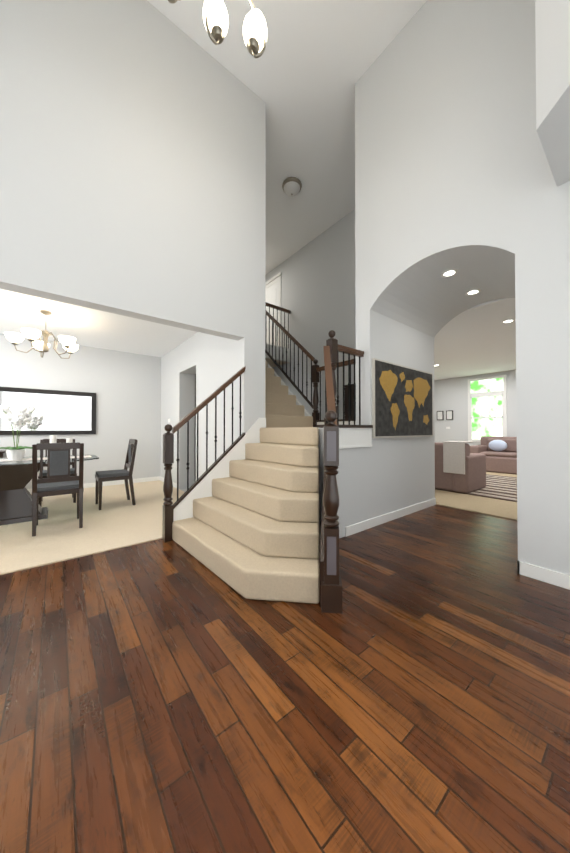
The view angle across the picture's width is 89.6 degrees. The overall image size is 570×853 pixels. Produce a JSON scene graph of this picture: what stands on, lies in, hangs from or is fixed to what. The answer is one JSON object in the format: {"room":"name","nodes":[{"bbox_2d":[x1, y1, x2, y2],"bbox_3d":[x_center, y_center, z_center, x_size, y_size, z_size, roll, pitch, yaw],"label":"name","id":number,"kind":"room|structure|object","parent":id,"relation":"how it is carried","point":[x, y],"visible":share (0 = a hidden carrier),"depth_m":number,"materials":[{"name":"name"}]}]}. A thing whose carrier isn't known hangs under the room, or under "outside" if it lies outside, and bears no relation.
{"room":"entrance hall","nodes":[
{"label":"entrance hall","id":0,"kind":"room"},
{"bbox_2d":[0,333,160,488],"bbox_3d":[-4.593,-0.391,5.203,4.400,3.200,0.200,1,-1,-39],"label":"wall","id":1,"kind":"structure","parent":0,"point":[125,387],"depth_m":5.82,"materials":[{"name":"grey paint"}]},
{"bbox_2d":[0,387,95,434],"bbox_3d":[-4.598,-0.263,5.047,2.140,0.820,0.034,1,-1,-39],"label":"mirror","id":2,"kind":"object","parent":1,"relation":"attached to","point":[56,412],"visible":0.9,"depth_m":5.30,"materials":[{"name":"black mirror"}]},
{"bbox_2d":[27,476,159,493],"bbox_3d":[-4.472,1.152,5.145,4.260,0.088,0.014,1,-1,-39],"label":"baseboard","id":3,"kind":"structure","parent":1,"relation":"attached to","point":[87,485],"depth_m":5.95,"materials":[{"name":"white"}]},
{"bbox_2d":[0,480,184,574],"bbox_3d":[-3.459,1.236,3.761,4.400,0.112,3.840,1,-1,-39],"label":"floor","id":4,"kind":"structure","parent":0,"point":[118,520],"depth_m":3.31,"materials":[{"name":"beige carpet"}]},
{"bbox_2d":[0,455,98,525],"bbox_3d":[-3.487,0.802,3.641,1.840,0.752,1.040,1,-1,-39],"label":"dining table","id":5,"kind":"object","parent":4,"relation":"on","point":[15,495],"visible":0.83,"depth_m":3.57,"materials":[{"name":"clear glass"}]},
{"bbox_2d":[0,450,6,457],"bbox_3d":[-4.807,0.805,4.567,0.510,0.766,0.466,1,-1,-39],"label":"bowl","id":6,"kind":"object","parent":5,"relation":"on","point":[3,454],"visible":0.12,"depth_m":4.63,"materials":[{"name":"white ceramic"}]},
{"bbox_2d":[0,404,34,459],"bbox_3d":[-3.482,0.072,3.684,0.435,0.706,0.445,1,-1,-39],"label":"orchid plant","id":7,"kind":"object","parent":5,"relation":"on","point":[20,418],"visible":1,"depth_m":3.62,"materials":[{"name":"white plant"}]},
{"bbox_2d":[50,435,56,442],"bbox_3d":[-3.128,0.271,3.869,0.100,0.312,0.097,1,-1,-39],"label":"candle holder","id":8,"kind":"object","parent":5,"relation":"on","point":[52,438],"visible":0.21,"depth_m":3.85,"materials":[{"name":"white ceramic"}]},
{"bbox_2d":[66,438,73,456],"bbox_3d":[-3.068,0.298,4.083,0.100,0.262,0.097,1,-1,-39],"label":"candle holder","id":9,"kind":"object","parent":5,"relation":"on","point":[69,440],"visible":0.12,"depth_m":4.06,"materials":[{"name":"white ceramic"}]},
{"bbox_2d":[38,439,75,506],"bbox_3d":[-3.580,0.693,4.529,0.460,0.990,0.502,1,-1,-39],"label":"chair","id":10,"kind":"object","parent":4,"relation":"on","point":[45,465],"visible":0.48,"depth_m":4.57,"materials":[{"name":"black wood"}]},
{"bbox_2d":[32,442,83,536],"bbox_3d":[-2.656,0.680,3.369,0.460,0.990,0.502,1,-1,-39],"label":"chair","id":11,"kind":"object","parent":4,"relation":"on","point":[59,480],"visible":1,"depth_m":3.21,"materials":[{"name":"black wood"}]},
{"bbox_2d":[95,439,137,509],"bbox_3d":[-2.572,0.691,4.372,0.502,0.990,0.460,1,-1,-39],"label":"end chair","id":12,"kind":"object","parent":4,"relation":"on","point":[124,474],"visible":1,"depth_m":4.31,"materials":[{"name":"black wood"}]},
{"bbox_2d":[0,289,196,356],"bbox_3d":[-3.484,-1.657,3.825,4.400,0.120,3.760,1,-1,-39],"label":"ceiling","id":13,"kind":"structure","parent":0,"point":[85,326],"depth_m":4.56,"materials":[{"name":"white paint"}]},
{"bbox_2d":[5,310,78,358],"bbox_3d":[-3.344,-1.292,3.986,0.797,0.606,0.802,1,-1,-39],"label":"dining chandelier","id":14,"kind":"object","parent":13,"relation":"hanging from","point":[41,347],"visible":1,"depth_m":3.91,"materials":[{"name":"white glass"}]},
{"bbox_2d":[0,0,265,436],"bbox_3d":[-2.145,-1.573,2.384,4.700,5.500,0.160,1,-1,-39],"label":"wall","id":15,"kind":"structure","parent":0,"point":[132,158],"depth_m":2.81,"materials":[{"name":"grey paint"}]},
{"bbox_2d":[173,418,265,520],"bbox_3d":[-0.759,0.534,3.373,1.230,1.306,0.075,1,-1,-39],"label":"trim","id":16,"kind":"structure","parent":15,"relation":"attached to","point":[183,509],"depth_m":3.31,"materials":[{"name":"white paint"}]},
{"bbox_2d":[194,374,195,481],"bbox_3d":[-1.493,-0.080,6.186,1.080,2.600,0.080,1,-1,-39],"label":"wall","id":17,"kind":"structure","parent":0,"point":[195,438],"depth_m":5.85,"materials":[{"name":"grey paint"}]},
{"bbox_2d":[160,332,237,489],"bbox_3d":[-1.914,-1.537,5.624,0.300,5.500,4.620,1,-1,-39],"label":"wall","id":18,"kind":"structure","parent":0,"point":[210,361],"depth_m":4.76,"materials":[{"name":"grey paint"}]},
{"bbox_2d":[160,476,176,487],"bbox_3d":[-2.417,1.161,5.973,0.014,0.088,1.220,1,-1,-39],"label":"baseboard","id":19,"kind":"structure","parent":18,"relation":"attached to","point":[161,478],"depth_m":5.72,"materials":[{"name":"white wood"}]},
{"bbox_2d":[265,344,267,360],"bbox_3d":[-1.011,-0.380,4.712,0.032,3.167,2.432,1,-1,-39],"label":"trim","id":20,"kind":"structure","parent":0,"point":[266,345],"depth_m":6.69,"materials":[{"name":"white wood"}]},
{"bbox_2d":[265,358,289,366],"bbox_3d":[-1.517,-1.754,7.311,2.420,0.300,2.480,1,-1,-39],"label":"floor","id":21,"kind":"structure","parent":0,"point":[271,363],"depth_m":7.20,"materials":[{"name":"carpet"}]},
{"bbox_2d":[0,505,569,852],"bbox_3d":[-1.047,1.241,3.662,6.450,0.100,9.000,1,-1,-39],"label":"floor","id":22,"kind":"structure","parent":0,"point":[161,696],"depth_m":1.20,"materials":[{"name":"brown wood"}]},
{"bbox_2d":[172,427,319,603],"bbox_3d":[0.192,0.598,3.199,2.399,1.176,2.080,1,-1,-39],"label":"stair","id":23,"kind":"structure","parent":22,"relation":"on","point":[249,529],"depth_m":2.45,"materials":[{"name":"carpet"}]},
{"bbox_2d":[162,366,245,541],"bbox_3d":[-0.882,0.218,3.268,0.958,1.937,0.095,1,-1,-39],"label":"railing","id":24,"kind":"object","parent":23,"relation":"on","point":[168,461],"visible":1,"depth_m":3.08,"materials":[{"name":"black wood"}]},
{"bbox_2d":[265,361,312,427],"bbox_3d":[-0.682,-0.810,5.274,1.200,2.233,2.230,1,-1,-39],"label":"stair","id":25,"kind":"structure","parent":23,"relation":"on","point":[282,409],"depth_m":4.73,"materials":[{"name":"carpet"}]},
{"bbox_2d":[265,302,355,426],"bbox_3d":[0.193,-1.560,5.171,0.090,3.225,3.304,1,-1,-39],"label":"railing","id":26,"kind":"object","parent":25,"relation":"on","point":[316,369],"visible":0.54,"depth_m":5.00,"materials":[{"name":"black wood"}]},
{"bbox_2d":[320,469,325,606],"bbox_3d":[0.354,0.540,2.497,0.030,1.276,1.289,0,-1,10],"label":"skirt","id":27,"kind":"object","parent":23,"relation":"attached to","point":[322,552],"visible":0.14,"depth_m":1.94,"materials":[{"name":"black wood"}]},
{"bbox_2d":[321,330,363,613],"bbox_3d":[0.598,0.058,2.635,1.593,2.244,1.001,1,-1,-39],"label":"railing","id":28,"kind":"object","parent":23,"relation":"on","point":[331,592],"visible":1,"depth_m":1.83,"materials":[{"name":"black wood"}]},
{"bbox_2d":[147,0,426,273],"bbox_3d":[-1.047,-4.358,3.726,6.450,0.100,9.000,1,-1,-39],"label":"ceiling","id":29,"kind":"structure","parent":0,"point":[304,72],"depth_m":3.59,"materials":[{"name":"white paint"}]},
{"bbox_2d":[203,0,227,44],"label":"shade","id":30,"kind":"object","parent":29,"relation":"hanging from","point":[215,16],"depth_m":1.75,"materials":[{"name":"white glass"}]},
{"bbox_2d":[243,0,266,57],"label":"shade","id":31,"kind":"object","parent":29,"relation":"hanging from","point":[254,27],"depth_m":1.81,"materials":[{"name":"white glass"}]},
{"bbox_2d":[282,177,301,196],"bbox_3d":[0.123,-4.203,5.104,0.350,0.180,0.350,1,-1,-39],"label":"flush-mount light","id":32,"kind":"object","parent":29,"relation":"attached to","point":[291,186],"visible":0.98,"depth_m":5.02,"materials":[{"name":"white glass"}]},
{"bbox_2d":[265,209,355,419],"bbox_3d":[0.427,-1.522,6.914,0.130,5.500,5.800,1,-1,-39],"label":"wall","id":33,"kind":"structure","parent":0,"point":[318,287],"depth_m":6.37,"materials":[{"name":"grey paint"}]},
{"bbox_2d":[265,272,281,346],"bbox_3d":[-0.422,-2.953,7.852,0.050,2.110,1.040,1,-1,-39],"label":"door frame","id":34,"kind":"structure","parent":33,"relation":"attached to","point":[273,290],"depth_m":7.70,"materials":[{"name":"white paint"}]},
{"bbox_2d":[345,383,355,418],"bbox_3d":[1.459,0.187,5.479,0.020,2.050,0.800,1,-1,-39],"label":"door","id":35,"kind":"structure","parent":33,"relation":"attached to","point":[346,401],"depth_m":5.66,"materials":[{"name":"black wood"}]},
{"bbox_2d":[318,313,434,537],"bbox_3d":[1.323,-1.558,3.792,2.360,5.500,0.200,1,-1,-39],"label":"wall","id":36,"kind":"structure","parent":0,"point":[405,471],"depth_m":3.68,"materials":[{"name":"grey paint"}]},
{"bbox_2d":[268,344,355,424],"bbox_3d":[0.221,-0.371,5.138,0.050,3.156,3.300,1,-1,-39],"label":"trim","id":37,"kind":"structure","parent":36,"relation":"attached to","point":[306,413],"depth_m":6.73,"materials":[{"name":"white"}]},
{"bbox_2d":[317,425,372,448],"bbox_3d":[0.691,0.109,3.266,0.660,0.253,0.265,1,-1,-39],"label":"trim","id":38,"kind":"structure","parent":36,"relation":"on","point":[354,436],"depth_m":3.18,"materials":[{"name":"wood"}]},
{"bbox_2d":[345,498,435,536],"bbox_3d":[1.483,1.142,3.752,2.120,0.100,0.014,1,-1,-39],"label":"baseboard","id":39,"kind":"structure","parent":36,"relation":"attached to","point":[361,526],"depth_m":3.57,"materials":[{"name":"white wood"}]},
{"bbox_2d":[372,358,432,437],"bbox_3d":[1.632,-0.332,3.871,1.500,0.950,0.038,1,-1,-39],"label":"world map","id":40,"kind":"object","parent":36,"relation":"attached to","point":[402,400],"visible":1,"depth_m":3.75,"materials":[{"name":"grey"}]},
{"bbox_2d":[377,251,514,336],"bbox_3d":[2.144,-1.627,3.437,1.520,0.470,1.380,1,-1,-39],"label":"vault","id":41,"kind":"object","parent":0,"point":[428,299],"visible":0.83,"depth_m":3.46,"materials":[{"name":"grey paint"}]},
{"bbox_2d":[441,269,457,277],"bbox_3d":[1.823,-1.697,3.182,0.170,0.006,0.170,1,-1,-39],"label":"recessed light","id":42,"kind":"object","parent":41,"relation":"attached to","point":[449,273],"visible":0.98,"depth_m":3.18,"materials":[{"name":"white"}]},
{"bbox_2d":[465,289,480,295],"bbox_3d":[2.370,-1.692,3.618,0.170,0.006,0.170,1,-1,-39],"label":"recessed light","id":43,"kind":"object","parent":41,"relation":"attached to","point":[472,292],"visible":0.98,"depth_m":3.62,"materials":[{"name":"white"}]},
{"bbox_2d":[355,0,569,574],"bbox_3d":[1.934,-1.574,2.367,0.140,5.500,3.210,1,-1,-39],"label":"wall","id":44,"kind":"structure","parent":0,"point":[450,158],"depth_m":2.54,"materials":[{"name":"grey paint"}]},
{"bbox_2d":[517,561,569,589],"bbox_3d":[2.330,1.119,1.732,0.034,0.100,1.470,1,-1,-39],"label":"baseboard","id":45,"kind":"structure","parent":44,"relation":"attached to","point":[556,578],"depth_m":2.17,"materials":[{"name":"white wood"}]},
{"bbox_2d":[434,298,515,379],"bbox_3d":[4.892,-1.703,5.934,5.870,0.120,7.900,1,-1,-39],"label":"ceiling","id":46,"kind":"structure","parent":0,"point":[479,339],"depth_m":5.63,"materials":[{"name":"white paint"}]},
{"bbox_2d":[502,319,514,323],"bbox_3d":[3.511,-1.652,4.513,0.170,0.006,0.170,1,-1,-39],"label":"recessed light","id":47,"kind":"object","parent":46,"relation":"in","point":[508,321],"visible":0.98,"depth_m":4.51,"materials":[{"name":"white"}]},
{"bbox_2d":[434,370,516,445],"bbox_3d":[7.090,-0.193,7.668,0.150,2.860,7.900,1,-1,-39],"label":"wall","id":48,"kind":"structure","parent":0,"point":[450,393],"depth_m":9.33,"materials":[{"name":"grey paint"}]},
{"bbox_2d":[437,411,443,419],"bbox_3d":[5.288,-0.372,9.783,0.035,0.315,0.210,1,-1,-39],"label":"picture","id":49,"kind":"object","parent":48,"relation":"attached to","point":[440,415],"visible":1,"depth_m":9.76,"materials":[{"name":"black"}]},
{"bbox_2d":[446,410,452,419],"bbox_3d":[5.475,-0.375,9.548,0.035,0.315,0.210,1,-1,-39],"label":"picture","id":50,"kind":"object","parent":48,"relation":"attached to","point":[449,414],"visible":0.89,"depth_m":9.53,"materials":[{"name":"black"}]},
{"bbox_2d":[468,375,506,441],"bbox_3d":[6.146,-0.516,8.748,0.065,1.970,1.000,1,-1,-39],"label":"room window","id":51,"kind":"structure","parent":48,"relation":"in","point":[487,415],"depth_m":8.74,"materials":[{"name":"white"}]},
{"bbox_2d":[435,472,516,520],"bbox_3d":[4.888,1.261,5.897,5.880,0.112,7.900,1,-1,-39],"label":"floor","id":52,"kind":"structure","parent":0,"point":[491,506],"depth_m":4.43,"materials":[{"name":"beige carpet"}]},
{"bbox_2d":[435,442,485,492],"bbox_3d":[2.884,0.764,6.237,0.960,0.887,2.280,1,-1,-39],"label":"sofa","id":53,"kind":"object","parent":52,"relation":"on","point":[472,478],"visible":0.25,"depth_m":5.32,"materials":[{"name":"brown fabric"}]},
{"bbox_2d":[443,441,472,473],"bbox_3d":[3.203,0.562,5.317,0.390,0.575,0.360,1,-1,-39],"label":"throw blanket","id":54,"kind":"object","parent":53,"relation":"on","point":[453,456],"visible":1,"depth_m":5.19,"materials":[{"name":"beige fabric"}]},
{"bbox_2d":[435,474,516,501],"bbox_3d":[4.934,1.193,5.199,2.880,0.008,3.550,1,-1,-39],"label":"area rug","id":55,"kind":"object","parent":52,"relation":"on","point":[501,487],"depth_m":5.43,"materials":[{"name":"fabric"}]},
{"bbox_2d":[470,436,516,474],"bbox_3d":[6.281,0.754,7.588,1.100,0.937,2.200,1,-1,-39],"label":"loveseat","id":56,"kind":"object","parent":52,"relation":"on","point":[504,461],"visible":0.25,"depth_m":7.70,"materials":[{"name":"brown fabric"}]},
{"bbox_2d":[488,440,506,450],"bbox_3d":[5.887,0.525,7.942,0.200,0.320,0.429,1,-1,-39],"label":"pillow","id":57,"kind":"object","parent":56,"relation":"on","point":[497,445],"visible":1,"depth_m":7.87,"materials":[{"name":"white fabric"}]},
{"bbox_2d":[535,0,569,186],"bbox_3d":[1.758,-3.067,1.161,1.660,2.540,1.216,1,-1,-39],"label":"wall","id":58,"kind":"structure","parent":0,"point":[552,23],"depth_m":1.67,"materials":[{"name":"grey paint"}]}
]}

